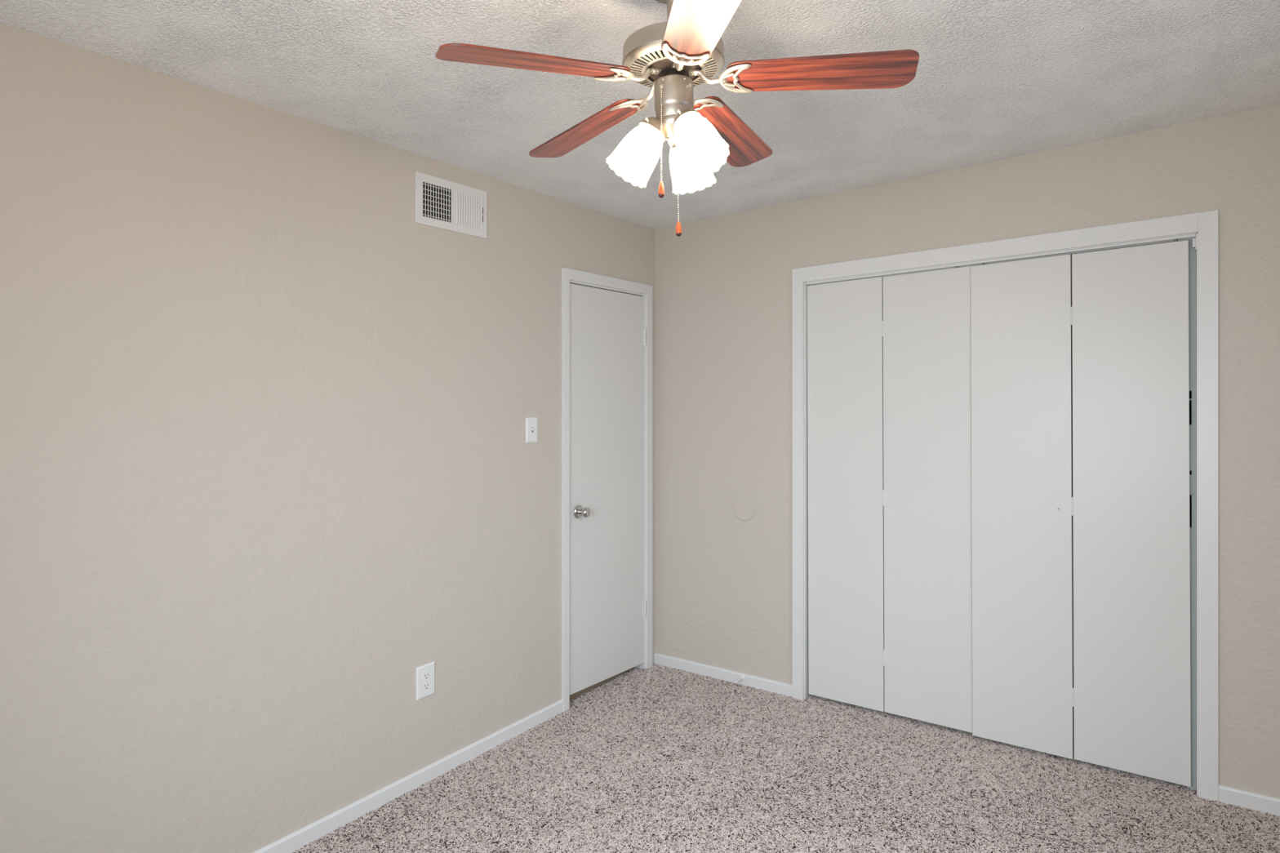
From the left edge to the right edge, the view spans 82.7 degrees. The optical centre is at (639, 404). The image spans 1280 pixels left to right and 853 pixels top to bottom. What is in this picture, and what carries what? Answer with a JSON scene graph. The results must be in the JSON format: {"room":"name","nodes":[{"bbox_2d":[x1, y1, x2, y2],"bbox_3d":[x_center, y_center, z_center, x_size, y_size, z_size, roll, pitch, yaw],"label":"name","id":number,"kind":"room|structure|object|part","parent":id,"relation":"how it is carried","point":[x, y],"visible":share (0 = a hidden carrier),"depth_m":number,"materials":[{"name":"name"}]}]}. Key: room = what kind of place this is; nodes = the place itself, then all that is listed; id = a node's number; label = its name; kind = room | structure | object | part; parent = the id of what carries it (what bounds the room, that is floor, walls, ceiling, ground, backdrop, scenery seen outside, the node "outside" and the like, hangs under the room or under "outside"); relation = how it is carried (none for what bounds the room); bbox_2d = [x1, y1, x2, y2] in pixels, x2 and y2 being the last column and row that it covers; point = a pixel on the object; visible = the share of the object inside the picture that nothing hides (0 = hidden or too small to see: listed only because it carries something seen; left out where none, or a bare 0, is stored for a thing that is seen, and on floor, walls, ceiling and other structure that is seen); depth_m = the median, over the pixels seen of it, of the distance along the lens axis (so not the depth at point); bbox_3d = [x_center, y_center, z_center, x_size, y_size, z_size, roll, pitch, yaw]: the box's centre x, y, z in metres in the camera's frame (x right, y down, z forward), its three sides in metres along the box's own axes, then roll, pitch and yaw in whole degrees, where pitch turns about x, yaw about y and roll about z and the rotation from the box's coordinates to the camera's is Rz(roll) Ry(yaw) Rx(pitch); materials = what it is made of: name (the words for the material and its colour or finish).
{"room":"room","nodes":[
{"label":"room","id":0,"kind":"room"},
{"bbox_2d":[0,22,655,852],"bbox_3d":[-1.134,0.257,2.555,0.110,2.558,4.170,0,0,37],"label":"wall","id":1,"kind":"structure","parent":0,"point":[267,464],"depth_m":2.30,"materials":[{"name":"beige paint"}]},
{"bbox_2d":[253,699,563,852],"bbox_3d":[-1.317,1.467,2.206,0.012,0.112,3.172,0,0,37],"label":"baseboard","id":2,"kind":"structure","parent":1,"relation":"attached to","point":[293,842],"depth_m":2.77,"materials":[{"name":"white wood"}]},
{"bbox_2d":[416,661,435,701],"bbox_3d":[-0.839,1.083,2.853,0.008,0.128,0.087,0,0,37],"label":"wall outlet","id":3,"kind":"object","parent":1,"relation":"attached to","point":[425,674],"visible":1,"depth_m":2.85,"materials":[{"name":"white plastic"}]},
{"bbox_2d":[422,682,430,690],"bbox_3d":[-0.837,1.103,2.851,0.002,0.027,0.034,0,0,37],"label":"receptacle","id":4,"kind":"object","parent":3,"relation":"attached to","point":[426,686],"depth_m":2.85,"materials":[{"name":"grey plastic"}]},
{"bbox_2d":[422,671,430,679],"bbox_3d":[-0.837,1.063,2.851,0.002,0.027,0.034,0,0,37],"label":"receptacle","id":5,"kind":"object","parent":3,"relation":"attached to","point":[426,675],"depth_m":2.85,"materials":[{"name":"grey plastic"}]},
{"bbox_2d":[414,170,487,238],"bbox_3d":[-0.758,-0.806,2.956,0.015,0.204,0.360,0,0,37],"label":"air vent","id":6,"kind":"object","parent":1,"relation":"in","point":[439,202],"visible":1,"depth_m":2.94,"materials":[{"name":"white metal"}]},
{"bbox_2d":[525,417,537,443],"bbox_3d":[-0.487,0.116,3.317,0.020,0.115,0.074,0,0,37],"label":"light switch","id":7,"kind":"object","parent":1,"relation":"attached to","point":[531,424],"visible":1,"depth_m":3.32,"materials":[{"name":"white plastic"}]},
{"bbox_2d":[569,666,635,701],"bbox_3d":[-0.224,1.457,3.819,0.045,0.047,0.616,0,0,37],"label":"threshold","id":8,"kind":"structure","parent":1,"relation":"attached to","point":[575,695],"depth_m":3.76,"materials":[{"name":"brown wood"}]},
{"bbox_2d":[561,267,652,711],"bbox_3d":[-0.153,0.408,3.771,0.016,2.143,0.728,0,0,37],"label":"trim","id":9,"kind":"structure","parent":1,"relation":"attached to","point":[567,274],"depth_m":3.50,"materials":[{"name":"white wood"}]},
{"bbox_2d":[569,283,646,695],"bbox_3d":[-0.147,0.416,3.771,0.105,2.026,0.630,0,0,37],"label":"door","id":10,"kind":"structure","parent":1,"relation":"in","point":[608,335],"depth_m":3.76,"materials":[{"name":"white wood"}]},
{"bbox_3d":[-0.300,0.527,3.579,0.015,0.065,0.065,0,0,37],"label":"knob","id":11,"kind":"part","parent":10,"relation":"part of","materials":[{"name":"silver metal"}]},
{"bbox_3d":[-0.274,0.526,3.559,0.055,0.050,0.050,0,0,37],"label":"knob handle","id":12,"kind":"part","parent":10,"relation":"part of","materials":[{"name":"silver metal"}]},
{"bbox_2d":[0,0,1279,229],"bbox_3d":[0.074,-1.038,1.658,3.120,0.187,4.170,0,0,37],"label":"ceiling","id":13,"kind":"structure","parent":0,"point":[994,80],"depth_m":2.21,"materials":[{"name":"white paint"}]},
{"bbox_2d":[435,0,919,236],"bbox_3d":[0.082,-0.692,1.706,1.021,0.621,1.007,0,0,37],"label":"ceiling fan","id":14,"kind":"object","parent":13,"relation":"hanging from","point":[682,52],"visible":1,"depth_m":1.63,"materials":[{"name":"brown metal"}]},
{"bbox_3d":[-0.216,-0.724,1.537,0.409,0.050,0.123,0,0,-23],"label":"blade","id":15,"kind":"part","parent":14,"relation":"part of","materials":[{"name":"laminate"}]},
{"bbox_3d":[-0.146,-0.721,1.914,0.123,0.056,0.409,0,0,-41],"label":"blade","id":16,"kind":"part","parent":14,"relation":"part of","materials":[{"name":"laminate"}]},
{"bbox_3d":[0.004,-0.597,1.671,0.065,0.088,0.062,0,0,37],"label":"light bulb","id":17,"kind":"part","parent":14,"relation":"part of","materials":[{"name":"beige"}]},
{"bbox_3d":[0.048,-0.610,1.640,0.004,0.217,0.003,0,0,37],"label":"pull chain","id":18,"kind":"part","parent":14,"relation":"part of","materials":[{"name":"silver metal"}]},
{"bbox_3d":[0.086,-0.520,1.646,0.007,0.215,0.004,0,0,3],"label":"pull chain","id":19,"kind":"part","parent":14,"relation":"part of","materials":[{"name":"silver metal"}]},
{"bbox_3d":[0.113,-0.598,1.741,0.054,0.088,0.072,0,0,37],"label":"light bulb","id":20,"kind":"part","parent":14,"relation":"part of","materials":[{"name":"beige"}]},
{"bbox_3d":[0.118,-0.599,1.612,0.072,0.087,0.055,0,0,37],"label":"light bulb","id":21,"kind":"part","parent":14,"relation":"part of","materials":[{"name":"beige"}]},
{"bbox_3d":[0.120,-0.732,1.354,0.123,0.042,0.410,0,0,-5],"label":"blade","id":22,"kind":"part","parent":14,"relation":"part of","materials":[{"name":"laminate"}]},
{"bbox_3d":[0.234,-0.727,1.964,0.122,0.051,0.410,0,0,31],"label":"blade","id":23,"kind":"part","parent":14,"relation":"part of","materials":[{"name":"laminate"}]},
{"bbox_3d":[0.398,-0.734,1.618,0.410,0.043,0.123,0,0,13],"label":"blade","id":24,"kind":"part","parent":14,"relation":"part of","materials":[{"name":"laminate"}]},
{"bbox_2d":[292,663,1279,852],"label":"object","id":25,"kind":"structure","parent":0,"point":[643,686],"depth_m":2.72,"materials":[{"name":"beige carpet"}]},
{"bbox_2d":[301,671,1279,852],"bbox_3d":[0.169,1.493,1.986,3.360,0.152,4.810,0,0,37],"label":"floor","id":26,"kind":"structure","parent":0,"point":[628,672],"depth_m":2.65,"materials":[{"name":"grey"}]},
{"bbox_2d":[655,104,1279,798],"bbox_3d":[1.329,0.199,3.255,3.010,2.560,0.110,0,0,37],"label":"wall","id":27,"kind":"structure","parent":0,"point":[723,286],"depth_m":3.34,"materials":[{"name":"beige paint"}]},
{"bbox_2d":[653,653,791,696],"bbox_3d":[0.421,1.429,3.853,0.840,0.079,0.012,0,0,37],"label":"baseboard","id":28,"kind":"structure","parent":27,"relation":"attached to","point":[755,682],"depth_m":3.83,"materials":[{"name":"white wood"}]},
{"bbox_2d":[734,675,744,683],"bbox_3d":[0.509,1.414,3.737,0.026,0.026,0.070,0,0,37],"label":"door stop","id":29,"kind":"object","parent":27,"relation":"attached to","point":[742,677],"visible":1,"depth_m":3.75,"materials":[{"name":"white plastic"}]},
{"bbox_2d":[733,496,755,520],"bbox_3d":[0.540,0.537,3.768,0.127,0.127,0.006,0,0,37],"label":"cover plate","id":30,"kind":"object","parent":27,"relation":"attached to","point":[744,507],"visible":1,"depth_m":3.77,"materials":[{"name":"beige paint"}]},
{"bbox_2d":[807,266,972,733],"bbox_3d":[1.135,0.413,3.370,0.757,2.023,0.031,0,0,37],"label":"door","id":31,"kind":"structure","parent":27,"relation":"in","point":[889,375],"depth_m":3.34,"materials":[{"name":"white wood"}]},
{"bbox_3d":[0.983,0.416,3.485,0.376,2.018,0.028,0,0,37],"label":"panel","id":32,"kind":"part","parent":31,"relation":"part of","materials":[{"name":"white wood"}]},
{"bbox_3d":[1.285,0.411,3.260,0.385,2.018,0.028,0,0,37],"label":"panel","id":33,"kind":"part","parent":31,"relation":"part of","materials":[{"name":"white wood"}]},
{"bbox_2d":[806,233,1196,285],"bbox_3d":[1.439,-0.597,3.136,1.524,0.060,0.050,0,0,37],"label":"closet track","id":34,"kind":"object","parent":27,"relation":"attached to","point":[1193,237],"visible":1,"depth_m":3.01,"materials":[{"name":"white metal"}]},
{"bbox_2d":[791,209,1218,802],"bbox_3d":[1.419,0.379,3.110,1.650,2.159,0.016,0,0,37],"label":"trim","id":35,"kind":"structure","parent":27,"relation":"attached to","point":[1206,223],"depth_m":2.69,"materials":[{"name":"white wood"}]},
{"bbox_2d":[970,240,1191,786],"bbox_3d":[1.731,0.406,2.912,0.756,2.028,0.031,0,0,37],"label":"door","id":36,"kind":"structure","parent":27,"relation":"in","point":[1121,315],"depth_m":2.88,"materials":[{"name":"white wood"}]},
{"bbox_3d":[1.581,0.409,3.026,0.380,2.022,0.028,0,0,37],"label":"panel","id":37,"kind":"part","parent":36,"relation":"part of","materials":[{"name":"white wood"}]},
{"bbox_3d":[1.883,0.403,2.801,0.379,2.021,0.028,0,0,37],"label":"panel","id":38,"kind":"part","parent":36,"relation":"part of","materials":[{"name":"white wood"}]},
{"bbox_2d":[1186,239,1196,791],"bbox_3d":[2.049,0.409,2.703,0.029,2.049,0.001,0,0,37],"label":"strip","id":39,"kind":"object","parent":27,"relation":"attached to","point":[1192,253],"visible":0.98,"depth_m":2.70,"materials":[{"name":"grey"}]},
{"bbox_2d":[1218,784,1279,816],"bbox_3d":[2.247,1.401,2.497,0.411,0.074,0.012,0,0,37],"label":"baseboard","id":40,"kind":"structure","parent":27,"relation":"attached to","point":[1228,795],"depth_m":2.56,"materials":[{"name":"white wood"}]},
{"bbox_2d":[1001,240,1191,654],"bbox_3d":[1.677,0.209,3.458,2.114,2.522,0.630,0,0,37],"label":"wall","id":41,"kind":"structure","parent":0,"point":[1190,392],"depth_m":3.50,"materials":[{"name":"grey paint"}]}
]}

